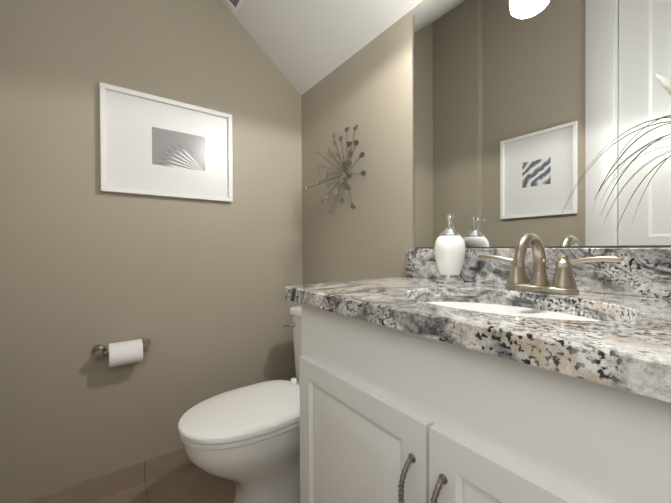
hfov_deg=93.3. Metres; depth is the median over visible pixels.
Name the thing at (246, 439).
toilet
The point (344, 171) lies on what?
art
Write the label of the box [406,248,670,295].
backsplash
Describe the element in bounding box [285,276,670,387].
countertop
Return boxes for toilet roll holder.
[91,338,150,367]
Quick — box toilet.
[178,306,301,502]
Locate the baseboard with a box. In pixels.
[21,447,192,502]
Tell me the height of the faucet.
0.141 m
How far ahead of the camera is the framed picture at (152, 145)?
1.43 m
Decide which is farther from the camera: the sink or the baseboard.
the baseboard
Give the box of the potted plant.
[556,74,670,224]
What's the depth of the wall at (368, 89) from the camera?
1.42 m
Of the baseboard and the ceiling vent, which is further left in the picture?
the baseboard
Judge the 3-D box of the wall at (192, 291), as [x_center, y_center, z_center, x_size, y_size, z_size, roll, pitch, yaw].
[-0.761,-0.534,1.518,1.520,3.100,0.100,-1,1,-36]
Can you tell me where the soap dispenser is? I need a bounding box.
[434,214,465,283]
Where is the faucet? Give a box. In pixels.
[477,233,621,294]
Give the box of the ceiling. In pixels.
[221,0,422,94]
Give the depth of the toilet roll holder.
1.28 m
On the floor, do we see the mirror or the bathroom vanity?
the bathroom vanity
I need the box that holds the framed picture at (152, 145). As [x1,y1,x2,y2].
[100,82,232,201]
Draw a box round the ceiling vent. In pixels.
[225,0,244,14]
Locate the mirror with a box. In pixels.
[414,0,670,247]
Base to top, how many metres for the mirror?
0.878 m
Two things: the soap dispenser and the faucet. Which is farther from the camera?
the soap dispenser
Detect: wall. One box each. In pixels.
[0,0,301,502]
[301,0,670,284]
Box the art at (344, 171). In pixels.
[306,125,365,213]
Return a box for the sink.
[413,292,636,327]
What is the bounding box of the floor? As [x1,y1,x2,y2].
[93,464,234,502]
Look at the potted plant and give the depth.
0.62 m
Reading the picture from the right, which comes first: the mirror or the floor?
the mirror
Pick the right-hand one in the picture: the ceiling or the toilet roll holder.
the ceiling
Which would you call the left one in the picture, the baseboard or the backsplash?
the baseboard
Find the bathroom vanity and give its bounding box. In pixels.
[285,296,670,502]

